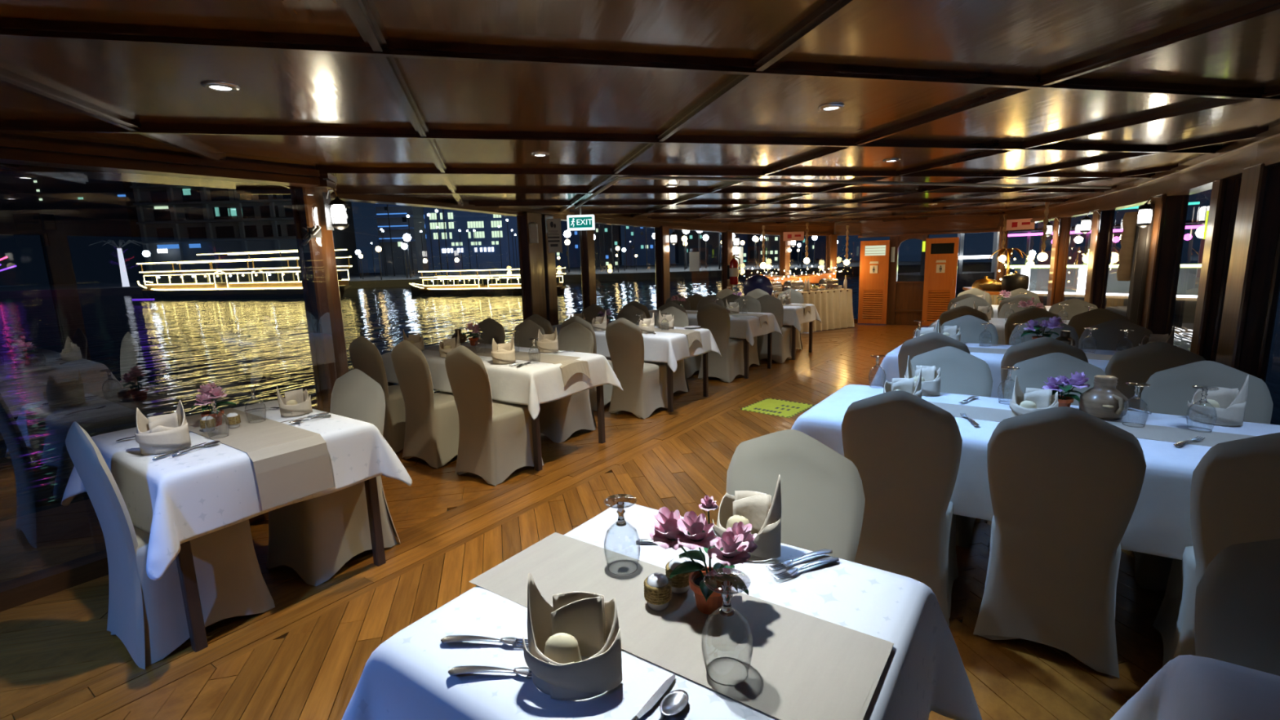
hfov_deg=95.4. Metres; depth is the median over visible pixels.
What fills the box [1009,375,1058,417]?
folded napkin
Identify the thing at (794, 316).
tablecloth
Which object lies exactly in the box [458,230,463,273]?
light
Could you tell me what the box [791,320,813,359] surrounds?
dining table
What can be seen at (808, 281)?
bottle
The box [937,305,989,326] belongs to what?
banquet chair
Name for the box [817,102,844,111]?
recessed light
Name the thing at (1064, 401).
pot
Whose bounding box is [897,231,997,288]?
pavilion
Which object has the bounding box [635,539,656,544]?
table knife
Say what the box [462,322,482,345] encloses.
roses
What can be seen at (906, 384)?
folded napkin
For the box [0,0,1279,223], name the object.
ceiling
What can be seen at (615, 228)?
building
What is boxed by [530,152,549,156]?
recessed light
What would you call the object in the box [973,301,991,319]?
folded napkin
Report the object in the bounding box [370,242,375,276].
light
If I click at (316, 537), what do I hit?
banquet chair
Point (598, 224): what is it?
light
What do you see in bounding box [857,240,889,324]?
door
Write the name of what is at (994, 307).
tablecloth
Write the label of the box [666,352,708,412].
dining table
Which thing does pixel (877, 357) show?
goblet
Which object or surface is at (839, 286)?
plate stack
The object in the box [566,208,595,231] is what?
exit sign
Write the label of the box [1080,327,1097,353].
goblet
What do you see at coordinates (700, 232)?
street lamp
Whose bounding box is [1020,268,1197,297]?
light
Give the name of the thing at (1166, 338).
folded napkin
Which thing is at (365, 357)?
banquet chair
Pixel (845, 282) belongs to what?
bottle
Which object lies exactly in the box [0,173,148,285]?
building
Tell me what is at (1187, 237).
lamp
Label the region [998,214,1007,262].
pendant lamp
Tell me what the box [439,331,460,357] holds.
folded napkin
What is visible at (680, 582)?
shaker
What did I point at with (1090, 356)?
table runner
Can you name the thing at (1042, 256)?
pendant lamp
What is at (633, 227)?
light
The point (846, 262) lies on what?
pendant lamp
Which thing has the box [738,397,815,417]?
floor sticker
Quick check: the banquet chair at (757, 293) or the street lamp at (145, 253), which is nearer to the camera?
the banquet chair at (757, 293)
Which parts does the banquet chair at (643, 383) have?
seat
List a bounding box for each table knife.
[151,442,205,460]
[280,412,328,422]
[509,362,539,365]
[631,672,675,719]
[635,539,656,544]
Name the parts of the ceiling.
panel, panel, panel, panel, panel, panel, panel, panel, panel, panel, panel, panel, panel, panel, panel, panel, panel, panel, panel, panel, panel, panel, panel, panel, panel, panel, panel, panel, panel, panel, panel, panel, panel, panel, panel, panel, panel, panel, panel, panel, panel, panel, panel, panel, panel, panel, panel, panel, panel, panel, panel, panel, panel, panel, panel, panel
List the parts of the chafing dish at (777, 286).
roll lid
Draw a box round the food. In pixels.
[971,275,997,288]
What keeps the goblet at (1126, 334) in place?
on the table runner at (1090, 356)
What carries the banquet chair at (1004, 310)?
on the floor
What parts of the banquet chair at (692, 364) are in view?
seat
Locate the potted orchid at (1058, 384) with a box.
[1040,371,1089,407]
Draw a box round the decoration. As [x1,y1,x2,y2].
[988,248,1027,279]
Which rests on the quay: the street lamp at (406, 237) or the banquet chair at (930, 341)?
the street lamp at (406, 237)
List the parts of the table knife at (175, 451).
handle, blade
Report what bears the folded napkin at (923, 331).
on the tablecloth at (889, 363)
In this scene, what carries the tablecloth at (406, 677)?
on the dining table
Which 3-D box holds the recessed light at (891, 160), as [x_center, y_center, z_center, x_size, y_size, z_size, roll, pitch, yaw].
[1.737,-1.379,4.028,0.112,0.014,0.112,5,12,35]
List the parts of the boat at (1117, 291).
roof post, roof post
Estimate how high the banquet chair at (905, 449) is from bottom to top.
0.959 m
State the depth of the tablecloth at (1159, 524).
2.36 m
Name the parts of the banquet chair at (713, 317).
seat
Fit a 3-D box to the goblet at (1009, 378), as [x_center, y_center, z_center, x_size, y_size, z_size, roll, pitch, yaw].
[1.800,0.123,2.844,0.090,0.178,0.090,5,12,35]
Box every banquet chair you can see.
[65,421,275,669]
[266,368,399,586]
[348,335,405,453]
[391,340,459,468]
[444,345,543,486]
[475,317,505,344]
[492,320,545,400]
[523,314,554,333]
[538,321,596,443]
[560,315,613,411]
[582,304,608,322]
[605,317,667,419]
[616,305,646,324]
[622,301,650,318]
[655,306,689,392]
[657,302,702,377]
[665,294,690,310]
[686,293,704,310]
[696,294,724,310]
[697,302,744,382]
[715,288,738,299]
[721,293,740,308]
[725,429,865,562]
[733,295,761,367]
[746,288,768,298]
[755,294,791,363]
[777,288,804,350]
[841,390,962,626]
[897,332,970,377]
[904,346,992,547]
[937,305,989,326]
[941,315,998,344]
[947,293,986,310]
[950,297,993,318]
[956,288,991,304]
[973,406,1146,678]
[987,352,1106,549]
[997,293,1040,318]
[998,297,1046,318]
[1000,288,1039,302]
[1000,337,1088,398]
[1004,306,1062,345]
[1008,317,1079,348]
[1048,297,1097,319]
[1067,308,1129,339]
[1078,319,1152,351]
[1105,342,1206,411]
[1133,360,1273,591]
[1152,432,1279,666]
[1194,538,1279,675]
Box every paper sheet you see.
[688,252,699,271]
[733,246,742,264]
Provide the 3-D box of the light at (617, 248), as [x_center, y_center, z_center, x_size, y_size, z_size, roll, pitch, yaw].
[-3.035,-13.953,80.677,0.582,3.566,0.582,-8,12,-32]
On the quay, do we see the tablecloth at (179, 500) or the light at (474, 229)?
the light at (474, 229)
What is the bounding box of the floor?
[0,322,1165,719]
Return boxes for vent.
[864,244,885,255]
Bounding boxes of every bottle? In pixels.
[803,277,807,291]
[806,277,809,291]
[843,275,847,288]
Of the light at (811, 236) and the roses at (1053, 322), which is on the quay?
the light at (811, 236)
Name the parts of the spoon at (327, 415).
handle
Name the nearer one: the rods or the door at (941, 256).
the rods
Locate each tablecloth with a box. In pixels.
[61,400,412,580]
[342,502,982,719]
[381,342,623,419]
[551,322,721,372]
[648,309,782,346]
[782,303,822,331]
[791,384,1279,559]
[870,342,1119,398]
[928,318,1070,344]
[962,287,1002,305]
[991,304,1051,318]
[1109,654,1279,719]
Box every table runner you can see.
[185,408,334,510]
[424,345,590,386]
[468,532,666,651]
[559,325,702,348]
[618,586,893,719]
[648,310,768,327]
[782,304,811,315]
[928,401,1255,446]
[968,346,1112,359]
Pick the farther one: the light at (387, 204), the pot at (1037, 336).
the light at (387, 204)
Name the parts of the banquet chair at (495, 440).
seat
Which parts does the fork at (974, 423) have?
handle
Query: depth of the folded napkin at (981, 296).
7.61 m
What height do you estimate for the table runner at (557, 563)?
0.002 m
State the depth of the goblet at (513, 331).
4.90 m
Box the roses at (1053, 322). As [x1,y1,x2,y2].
[1021,315,1064,339]
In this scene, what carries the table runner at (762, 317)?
on the tablecloth at (748, 327)
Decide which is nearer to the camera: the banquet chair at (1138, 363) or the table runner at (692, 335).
the banquet chair at (1138, 363)
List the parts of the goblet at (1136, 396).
stem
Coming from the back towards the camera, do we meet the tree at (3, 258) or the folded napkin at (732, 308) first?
the tree at (3, 258)
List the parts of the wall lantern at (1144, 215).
lantern glass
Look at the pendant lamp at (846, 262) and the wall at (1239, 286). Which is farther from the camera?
the pendant lamp at (846, 262)
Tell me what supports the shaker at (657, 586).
on the table runner at (803, 666)
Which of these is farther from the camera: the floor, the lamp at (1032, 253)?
the lamp at (1032, 253)
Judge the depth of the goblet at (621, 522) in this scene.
1.41 m
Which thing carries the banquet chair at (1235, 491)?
on the floor
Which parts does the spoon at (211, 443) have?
handle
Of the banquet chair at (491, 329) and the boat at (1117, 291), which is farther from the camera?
the boat at (1117, 291)
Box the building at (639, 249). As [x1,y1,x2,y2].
[624,226,654,266]
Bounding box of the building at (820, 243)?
[791,235,826,260]
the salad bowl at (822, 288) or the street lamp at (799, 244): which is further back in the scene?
the street lamp at (799, 244)
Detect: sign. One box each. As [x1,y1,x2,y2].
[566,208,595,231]
[782,231,804,240]
[1005,217,1035,230]
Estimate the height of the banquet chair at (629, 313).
0.959 m
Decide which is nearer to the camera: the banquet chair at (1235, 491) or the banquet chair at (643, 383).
the banquet chair at (1235, 491)
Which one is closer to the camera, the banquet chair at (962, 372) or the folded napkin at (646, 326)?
the banquet chair at (962, 372)
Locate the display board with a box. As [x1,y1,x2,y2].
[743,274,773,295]
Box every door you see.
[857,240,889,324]
[921,237,959,325]
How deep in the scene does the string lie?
11.51 m
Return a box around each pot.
[200,409,224,426]
[468,337,478,345]
[688,566,723,614]
[1031,335,1051,339]
[1057,395,1074,407]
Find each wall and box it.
[0,133,861,612]
[857,214,999,325]
[994,124,1279,382]
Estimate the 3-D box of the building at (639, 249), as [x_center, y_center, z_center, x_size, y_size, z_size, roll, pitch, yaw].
[-0.150,-31.374,156.928,7.546,11.539,16.120,-2,10,0]
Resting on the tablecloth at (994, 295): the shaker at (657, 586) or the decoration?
the decoration
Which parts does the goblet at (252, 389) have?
stem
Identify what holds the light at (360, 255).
on the quay
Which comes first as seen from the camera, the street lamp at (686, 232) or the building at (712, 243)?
the street lamp at (686, 232)
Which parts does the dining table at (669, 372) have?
leg, leg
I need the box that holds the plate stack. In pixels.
[833,285,842,288]
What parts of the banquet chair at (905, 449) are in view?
seat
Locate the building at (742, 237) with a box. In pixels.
[733,233,747,262]
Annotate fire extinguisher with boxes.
[727,254,740,284]
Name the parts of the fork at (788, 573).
handle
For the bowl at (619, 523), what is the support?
on the goblet at (621, 522)
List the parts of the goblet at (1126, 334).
stem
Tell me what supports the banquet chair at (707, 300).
on the floor
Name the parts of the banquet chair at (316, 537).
seat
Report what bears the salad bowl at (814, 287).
on the buffet table at (834, 308)
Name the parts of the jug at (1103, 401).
handle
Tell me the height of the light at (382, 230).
8.001 m
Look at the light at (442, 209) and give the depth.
101.06 m
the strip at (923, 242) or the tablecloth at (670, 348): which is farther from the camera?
the strip at (923, 242)
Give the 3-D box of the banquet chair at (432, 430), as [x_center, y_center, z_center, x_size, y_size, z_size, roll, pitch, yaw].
[-1.573,0.287,4.568,0.450,0.959,0.519,5,12,35]
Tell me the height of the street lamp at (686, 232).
6.490 m
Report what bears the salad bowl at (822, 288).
on the buffet table at (834, 308)
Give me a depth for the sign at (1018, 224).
9.30 m
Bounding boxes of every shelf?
[869,261,878,263]
[936,260,946,262]
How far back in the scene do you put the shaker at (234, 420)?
2.80 m
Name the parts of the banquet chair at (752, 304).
seat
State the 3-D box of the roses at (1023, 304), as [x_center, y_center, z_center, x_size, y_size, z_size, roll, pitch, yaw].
[3.962,-0.513,5.911,0.228,0.248,0.150,8,14,44]
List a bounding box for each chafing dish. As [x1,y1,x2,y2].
[771,280,782,293]
[783,279,804,291]
[818,276,838,288]
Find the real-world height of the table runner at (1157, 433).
0.108 m
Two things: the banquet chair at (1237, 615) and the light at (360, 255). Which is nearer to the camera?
the banquet chair at (1237, 615)
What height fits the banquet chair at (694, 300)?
0.959 m
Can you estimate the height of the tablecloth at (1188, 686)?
0.438 m
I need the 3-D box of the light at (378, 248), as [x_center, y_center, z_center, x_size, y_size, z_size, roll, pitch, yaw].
[-34.166,-12.743,76.585,0.714,4.380,0.714,-8,12,-32]
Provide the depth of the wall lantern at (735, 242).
10.63 m
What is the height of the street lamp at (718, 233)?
6.848 m
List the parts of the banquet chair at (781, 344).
seat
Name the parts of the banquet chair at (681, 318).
seat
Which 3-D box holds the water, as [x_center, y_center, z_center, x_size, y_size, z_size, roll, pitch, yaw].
[-20.104,-30.669,195.096,580.000,0.001,540.000,5,12,35]
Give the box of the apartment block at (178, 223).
[129,182,359,281]
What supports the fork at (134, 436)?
on the tablecloth at (179, 500)
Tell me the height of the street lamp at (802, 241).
5.733 m
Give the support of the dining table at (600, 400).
on the floor
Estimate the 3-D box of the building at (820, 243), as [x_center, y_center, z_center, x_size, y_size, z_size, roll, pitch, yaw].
[48.376,-32.070,167.095,9.147,7.749,16.120,-2,10,0]
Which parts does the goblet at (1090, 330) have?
stem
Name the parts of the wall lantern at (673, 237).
lantern glass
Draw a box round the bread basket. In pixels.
[978,282,1002,290]
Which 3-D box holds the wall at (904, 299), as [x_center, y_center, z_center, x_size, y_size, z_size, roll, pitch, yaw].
[5.642,-1.733,11.564,2.585,2.120,0.196,6,12,37]
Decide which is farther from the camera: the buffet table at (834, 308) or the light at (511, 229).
the light at (511, 229)
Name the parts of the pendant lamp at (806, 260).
globe bulb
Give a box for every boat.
[136,248,352,298]
[408,266,566,295]
[1005,201,1205,315]
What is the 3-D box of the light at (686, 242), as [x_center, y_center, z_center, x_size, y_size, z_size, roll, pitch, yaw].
[6.977,-16.134,89.585,0.689,4.228,0.689,-8,12,-32]
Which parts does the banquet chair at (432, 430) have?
seat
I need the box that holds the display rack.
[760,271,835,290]
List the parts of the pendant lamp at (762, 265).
globe bulb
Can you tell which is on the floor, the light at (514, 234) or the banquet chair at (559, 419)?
the banquet chair at (559, 419)
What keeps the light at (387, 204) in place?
on the quay
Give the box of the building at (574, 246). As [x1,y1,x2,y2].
[555,220,581,267]
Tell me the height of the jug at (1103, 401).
0.178 m
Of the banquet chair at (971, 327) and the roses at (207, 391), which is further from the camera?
the banquet chair at (971, 327)
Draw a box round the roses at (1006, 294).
[996,289,1011,302]
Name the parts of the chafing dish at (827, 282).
roll lid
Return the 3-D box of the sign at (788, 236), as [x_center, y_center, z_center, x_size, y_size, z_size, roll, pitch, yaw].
[3.000,-2.417,11.384,0.400,0.170,0.017,-2,10,1]
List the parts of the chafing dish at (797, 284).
roll lid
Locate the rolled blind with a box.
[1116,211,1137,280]
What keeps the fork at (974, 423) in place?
on the tablecloth at (1159, 524)
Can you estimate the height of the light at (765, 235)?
10.543 m
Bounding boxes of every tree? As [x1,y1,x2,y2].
[0,256,16,271]
[88,239,149,286]
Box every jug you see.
[451,328,466,343]
[1055,330,1075,346]
[1078,375,1128,419]
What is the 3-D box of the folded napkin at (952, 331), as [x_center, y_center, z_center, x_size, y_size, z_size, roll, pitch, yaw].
[2.478,-0.225,4.677,0.176,0.194,0.135,5,12,34]
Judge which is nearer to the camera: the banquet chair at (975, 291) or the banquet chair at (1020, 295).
the banquet chair at (1020, 295)
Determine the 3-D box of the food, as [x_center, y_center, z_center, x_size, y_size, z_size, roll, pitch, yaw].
[5.627,-1.269,9.483,0.400,0.200,0.400,5,12,35]
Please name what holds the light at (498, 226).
on the quay
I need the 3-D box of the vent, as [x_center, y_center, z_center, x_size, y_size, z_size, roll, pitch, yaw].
[4.811,-2.238,11.921,0.400,0.200,0.057,5,12,35]
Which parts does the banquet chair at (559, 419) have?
seat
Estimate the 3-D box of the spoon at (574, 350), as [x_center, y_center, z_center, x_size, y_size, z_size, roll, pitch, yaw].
[-0.631,-0.065,4.819,0.191,0.014,0.042,-6,11,-23]
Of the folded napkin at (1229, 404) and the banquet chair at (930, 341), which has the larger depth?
the banquet chair at (930, 341)
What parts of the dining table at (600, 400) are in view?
leg, leg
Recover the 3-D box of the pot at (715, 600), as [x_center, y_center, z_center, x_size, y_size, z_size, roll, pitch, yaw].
[0.152,0.502,1.258,0.093,0.067,0.093,5,12,35]
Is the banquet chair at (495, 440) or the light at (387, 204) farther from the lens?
the light at (387, 204)
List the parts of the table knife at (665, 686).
handle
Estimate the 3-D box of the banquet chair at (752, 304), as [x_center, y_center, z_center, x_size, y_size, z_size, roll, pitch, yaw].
[1.343,-0.383,7.926,0.450,0.959,0.519,6,12,36]
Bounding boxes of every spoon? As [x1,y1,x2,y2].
[171,440,220,457]
[288,414,331,423]
[552,350,574,353]
[658,689,688,719]
[1128,407,1151,414]
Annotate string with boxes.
[751,265,841,279]
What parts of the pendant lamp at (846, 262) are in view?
globe bulb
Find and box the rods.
[301,225,321,246]
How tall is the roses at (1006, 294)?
0.211 m
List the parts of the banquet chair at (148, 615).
seat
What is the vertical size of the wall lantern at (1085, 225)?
0.260 m
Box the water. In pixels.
[0,247,1279,521]
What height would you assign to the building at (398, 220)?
21.163 m
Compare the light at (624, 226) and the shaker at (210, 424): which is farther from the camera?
the light at (624, 226)
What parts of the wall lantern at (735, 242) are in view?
lantern glass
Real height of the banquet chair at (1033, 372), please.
0.959 m
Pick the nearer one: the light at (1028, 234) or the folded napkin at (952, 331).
the folded napkin at (952, 331)
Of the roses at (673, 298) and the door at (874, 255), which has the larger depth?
the door at (874, 255)
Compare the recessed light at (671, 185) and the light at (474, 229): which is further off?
the light at (474, 229)
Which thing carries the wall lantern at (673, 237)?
attached to the wall at (317, 259)
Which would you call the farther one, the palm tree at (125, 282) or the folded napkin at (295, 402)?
the palm tree at (125, 282)
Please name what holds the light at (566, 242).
on the quay
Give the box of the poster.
[546,218,562,253]
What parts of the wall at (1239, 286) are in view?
post moulding, post, header moulding, header moulding, post moulding, post, header moulding, post moulding, post, header moulding, post moulding, header moulding, post, header moulding, post moulding, post, post moulding, post, header moulding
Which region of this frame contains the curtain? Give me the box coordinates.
[1126,200,1155,325]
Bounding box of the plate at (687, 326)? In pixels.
[684,325,700,328]
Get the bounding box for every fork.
[115,435,135,440]
[244,407,279,411]
[440,635,528,647]
[448,665,532,678]
[766,548,832,570]
[771,555,839,579]
[960,395,977,403]
[960,413,979,426]
[1173,435,1204,446]
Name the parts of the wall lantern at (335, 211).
plate, lantern glass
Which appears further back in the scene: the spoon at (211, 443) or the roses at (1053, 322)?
the roses at (1053, 322)
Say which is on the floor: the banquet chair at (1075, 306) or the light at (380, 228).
the banquet chair at (1075, 306)
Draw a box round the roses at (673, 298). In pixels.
[670,293,685,306]
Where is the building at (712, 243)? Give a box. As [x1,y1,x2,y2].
[674,229,718,263]
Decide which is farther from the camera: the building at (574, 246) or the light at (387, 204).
the building at (574, 246)
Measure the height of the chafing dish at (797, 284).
0.252 m
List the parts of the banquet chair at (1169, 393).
seat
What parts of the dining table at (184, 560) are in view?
leg, leg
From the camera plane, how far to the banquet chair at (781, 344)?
8.14 m
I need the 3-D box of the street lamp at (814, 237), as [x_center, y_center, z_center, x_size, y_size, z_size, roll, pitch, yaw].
[26.531,-16.730,88.697,0.833,4.579,0.833,5,12,35]
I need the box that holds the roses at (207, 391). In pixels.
[191,382,236,426]
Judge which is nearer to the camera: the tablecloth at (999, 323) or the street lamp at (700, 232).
the tablecloth at (999, 323)
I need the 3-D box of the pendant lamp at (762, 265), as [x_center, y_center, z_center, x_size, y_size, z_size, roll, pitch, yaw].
[2.318,-2.114,10.938,0.118,0.798,0.115,5,12,35]
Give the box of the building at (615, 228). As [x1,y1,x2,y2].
[593,223,622,266]
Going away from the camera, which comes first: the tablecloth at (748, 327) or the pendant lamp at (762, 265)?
the tablecloth at (748, 327)
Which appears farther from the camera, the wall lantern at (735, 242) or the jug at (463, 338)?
the wall lantern at (735, 242)
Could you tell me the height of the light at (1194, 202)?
0.094 m
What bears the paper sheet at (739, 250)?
attached to the wall at (317, 259)
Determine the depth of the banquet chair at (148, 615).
2.31 m
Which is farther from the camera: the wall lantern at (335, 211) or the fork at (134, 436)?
the wall lantern at (335, 211)
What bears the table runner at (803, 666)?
on the tablecloth at (406, 677)
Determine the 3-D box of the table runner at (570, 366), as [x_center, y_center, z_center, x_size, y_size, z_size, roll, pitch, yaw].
[-1.212,0.024,4.929,1.800,0.170,0.300,5,12,35]
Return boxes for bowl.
[204,440,220,445]
[288,419,303,423]
[604,521,640,569]
[701,606,753,676]
[809,284,820,290]
[818,285,825,290]
[1186,400,1217,430]
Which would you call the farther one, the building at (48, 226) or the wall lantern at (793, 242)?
the building at (48, 226)
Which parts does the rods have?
rod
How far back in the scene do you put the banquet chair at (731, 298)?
8.39 m
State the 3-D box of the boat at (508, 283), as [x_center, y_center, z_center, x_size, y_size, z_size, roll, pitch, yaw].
[-13.591,-6.589,50.740,14.793,2.545,2.308,1,10,15]
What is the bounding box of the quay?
[0,260,991,298]
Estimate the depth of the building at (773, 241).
149.64 m
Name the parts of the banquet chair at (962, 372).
seat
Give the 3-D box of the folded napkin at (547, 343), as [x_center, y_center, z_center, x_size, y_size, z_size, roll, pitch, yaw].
[-0.773,-0.169,4.877,0.176,0.202,0.136,-1,10,2]
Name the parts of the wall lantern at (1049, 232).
lantern glass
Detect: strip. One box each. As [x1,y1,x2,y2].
[131,298,155,301]
[890,247,895,262]
[922,241,925,251]
[1203,210,1208,239]
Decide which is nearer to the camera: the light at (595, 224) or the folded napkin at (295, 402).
the folded napkin at (295, 402)
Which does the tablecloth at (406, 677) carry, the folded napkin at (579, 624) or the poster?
the folded napkin at (579, 624)
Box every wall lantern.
[321,188,349,230]
[668,228,677,244]
[733,232,739,247]
[790,240,795,247]
[1043,217,1060,236]
[1080,210,1102,233]
[1136,195,1167,227]
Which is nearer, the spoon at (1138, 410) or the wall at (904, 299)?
the spoon at (1138, 410)
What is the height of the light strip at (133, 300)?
0.160 m
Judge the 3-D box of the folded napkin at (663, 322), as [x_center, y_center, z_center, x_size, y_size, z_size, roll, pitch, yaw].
[0.283,-0.439,6.269,0.175,0.194,0.135,1,10,17]
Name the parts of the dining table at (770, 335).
leg, leg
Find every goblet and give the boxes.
[202,396,229,439]
[242,385,266,422]
[474,331,485,353]
[512,330,519,352]
[528,337,540,362]
[604,493,640,575]
[701,568,753,685]
[868,354,885,387]
[912,320,924,336]
[978,322,991,346]
[997,365,1020,404]
[1004,302,1014,315]
[1010,323,1024,343]
[1057,303,1067,322]
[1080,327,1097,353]
[1115,328,1133,351]
[1120,382,1151,426]
[1186,385,1219,431]
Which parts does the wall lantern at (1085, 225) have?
lantern glass, plate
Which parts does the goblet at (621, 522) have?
stem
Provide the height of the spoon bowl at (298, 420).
0.009 m
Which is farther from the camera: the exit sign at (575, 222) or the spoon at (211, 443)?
the exit sign at (575, 222)
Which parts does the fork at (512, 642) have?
handle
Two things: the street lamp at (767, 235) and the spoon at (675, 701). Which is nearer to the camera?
the spoon at (675, 701)
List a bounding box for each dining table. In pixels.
[175,476,386,652]
[387,382,605,471]
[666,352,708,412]
[744,332,772,378]
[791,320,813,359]
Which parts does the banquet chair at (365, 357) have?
seat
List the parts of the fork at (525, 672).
handle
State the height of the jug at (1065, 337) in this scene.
0.136 m
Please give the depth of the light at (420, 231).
103.96 m
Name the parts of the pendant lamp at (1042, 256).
globe bulb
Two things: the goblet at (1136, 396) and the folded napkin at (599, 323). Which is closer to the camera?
the goblet at (1136, 396)
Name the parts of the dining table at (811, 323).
leg, leg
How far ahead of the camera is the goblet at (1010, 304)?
6.08 m
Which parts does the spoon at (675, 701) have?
handle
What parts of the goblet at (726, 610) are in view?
stem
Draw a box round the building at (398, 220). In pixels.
[373,203,429,275]
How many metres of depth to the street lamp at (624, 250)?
88.35 m
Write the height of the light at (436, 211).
11.539 m
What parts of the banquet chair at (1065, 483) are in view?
seat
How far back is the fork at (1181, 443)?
2.20 m
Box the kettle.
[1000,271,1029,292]
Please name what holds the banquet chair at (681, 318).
on the floor
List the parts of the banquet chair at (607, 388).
seat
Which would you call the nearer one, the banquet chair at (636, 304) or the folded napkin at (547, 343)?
the folded napkin at (547, 343)
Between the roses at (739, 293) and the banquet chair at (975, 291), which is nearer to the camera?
the banquet chair at (975, 291)
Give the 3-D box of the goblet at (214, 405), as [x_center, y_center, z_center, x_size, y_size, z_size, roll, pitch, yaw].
[-1.935,0.264,2.661,0.090,0.178,0.090,5,12,35]
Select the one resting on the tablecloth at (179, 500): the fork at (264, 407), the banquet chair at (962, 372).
the fork at (264, 407)
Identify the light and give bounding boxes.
[200,80,239,92]
[358,253,363,279]
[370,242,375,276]
[375,245,382,279]
[380,228,386,275]
[382,230,387,275]
[386,204,395,275]
[406,214,413,275]
[419,230,425,275]
[426,213,434,274]
[435,209,442,274]
[442,208,448,274]
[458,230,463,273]
[466,229,471,272]
[473,229,477,269]
[497,226,502,268]
[506,218,511,272]
[511,229,515,271]
[514,234,517,268]
[528,222,538,243]
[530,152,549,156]
[564,239,569,272]
[595,223,597,269]
[598,223,601,270]
[600,224,603,269]
[602,224,604,269]
[610,224,613,269]
[611,225,613,269]
[615,245,619,271]
[624,226,626,269]
[633,226,635,268]
[645,227,647,268]
[665,184,677,186]
[668,229,670,267]
[681,235,687,270]
[683,241,687,257]
[753,236,758,267]
[764,235,765,262]
[811,235,813,262]
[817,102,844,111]
[882,158,899,162]
[1005,264,1201,267]
[1008,225,1204,236]
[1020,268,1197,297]
[1120,201,1199,209]
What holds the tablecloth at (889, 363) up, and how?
on the dining table
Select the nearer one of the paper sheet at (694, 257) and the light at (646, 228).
the paper sheet at (694, 257)
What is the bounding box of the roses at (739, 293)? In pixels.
[733,291,742,296]
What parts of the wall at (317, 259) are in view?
sill, header moulding, post, post moulding, header moulding, header moulding, header moulding, post, post moulding, post, post moulding, header moulding, post, post moulding, header moulding, post, post moulding, header moulding, post, post moulding, header moulding, post, post moulding, header moulding, post, post moulding, header moulding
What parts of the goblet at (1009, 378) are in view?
stem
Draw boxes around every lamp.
[142,250,151,281]
[355,249,361,278]
[400,243,408,278]
[403,233,411,278]
[563,230,571,271]
[622,248,626,271]
[682,230,689,268]
[697,231,702,267]
[702,234,708,268]
[718,232,719,269]
[752,235,755,266]
[760,225,766,268]
[766,235,768,266]
[797,243,800,265]
[800,240,803,267]
[803,222,809,263]
[812,235,817,265]
[843,225,849,265]
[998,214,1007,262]
[1029,249,1035,257]
[1037,202,1049,261]
[1111,236,1119,242]
[1183,233,1191,240]
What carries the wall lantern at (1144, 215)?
attached to the wall at (1239, 286)
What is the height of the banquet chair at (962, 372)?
0.959 m
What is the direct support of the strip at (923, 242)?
attached to the wall at (904, 299)
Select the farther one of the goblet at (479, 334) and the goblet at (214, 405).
the goblet at (479, 334)
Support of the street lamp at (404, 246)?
on the quay
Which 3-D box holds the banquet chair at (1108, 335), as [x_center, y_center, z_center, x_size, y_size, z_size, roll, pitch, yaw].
[3.406,0.210,4.177,0.450,0.959,0.519,5,12,34]
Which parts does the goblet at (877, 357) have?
stem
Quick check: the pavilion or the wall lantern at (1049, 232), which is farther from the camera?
the pavilion
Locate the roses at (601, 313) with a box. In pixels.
[597,309,613,325]
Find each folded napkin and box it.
[134,400,191,454]
[276,385,312,417]
[403,329,424,351]
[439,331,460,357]
[490,335,515,364]
[522,573,622,700]
[536,328,558,352]
[569,309,585,319]
[591,311,606,330]
[638,311,654,333]
[657,311,674,328]
[712,474,781,560]
[725,300,738,313]
[778,292,791,304]
[882,365,922,398]
[904,355,941,395]
[913,319,937,337]
[937,319,960,341]
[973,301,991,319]
[976,290,985,299]
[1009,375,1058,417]
[1138,324,1174,346]
[1187,374,1248,426]
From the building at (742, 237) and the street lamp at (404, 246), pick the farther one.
the building at (742, 237)
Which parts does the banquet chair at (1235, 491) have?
seat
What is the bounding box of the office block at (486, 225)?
[423,207,519,273]
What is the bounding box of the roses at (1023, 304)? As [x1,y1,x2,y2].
[1017,297,1044,309]
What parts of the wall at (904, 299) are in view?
rail, panel, rail, header moulding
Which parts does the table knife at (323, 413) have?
blade, handle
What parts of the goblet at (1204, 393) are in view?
stem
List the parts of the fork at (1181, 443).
handle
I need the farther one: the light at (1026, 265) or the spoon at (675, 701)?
the light at (1026, 265)
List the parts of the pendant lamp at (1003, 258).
globe bulb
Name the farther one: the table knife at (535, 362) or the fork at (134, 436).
the table knife at (535, 362)
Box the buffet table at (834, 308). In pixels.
[771,288,854,333]
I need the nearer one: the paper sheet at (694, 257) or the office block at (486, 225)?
the paper sheet at (694, 257)
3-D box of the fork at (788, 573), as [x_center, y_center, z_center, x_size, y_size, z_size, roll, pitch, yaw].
[0.402,0.499,1.403,0.196,0.011,0.026,-6,11,-24]
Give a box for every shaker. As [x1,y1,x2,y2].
[199,415,216,431]
[224,412,240,428]
[643,572,671,610]
[665,557,691,593]
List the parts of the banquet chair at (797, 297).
seat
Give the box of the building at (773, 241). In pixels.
[747,234,779,262]
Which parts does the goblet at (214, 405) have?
stem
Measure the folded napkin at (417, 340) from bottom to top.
0.194 m
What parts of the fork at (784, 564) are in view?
handle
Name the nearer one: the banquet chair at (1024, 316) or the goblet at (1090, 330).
the goblet at (1090, 330)
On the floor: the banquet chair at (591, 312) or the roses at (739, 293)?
the banquet chair at (591, 312)
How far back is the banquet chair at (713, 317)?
7.02 m

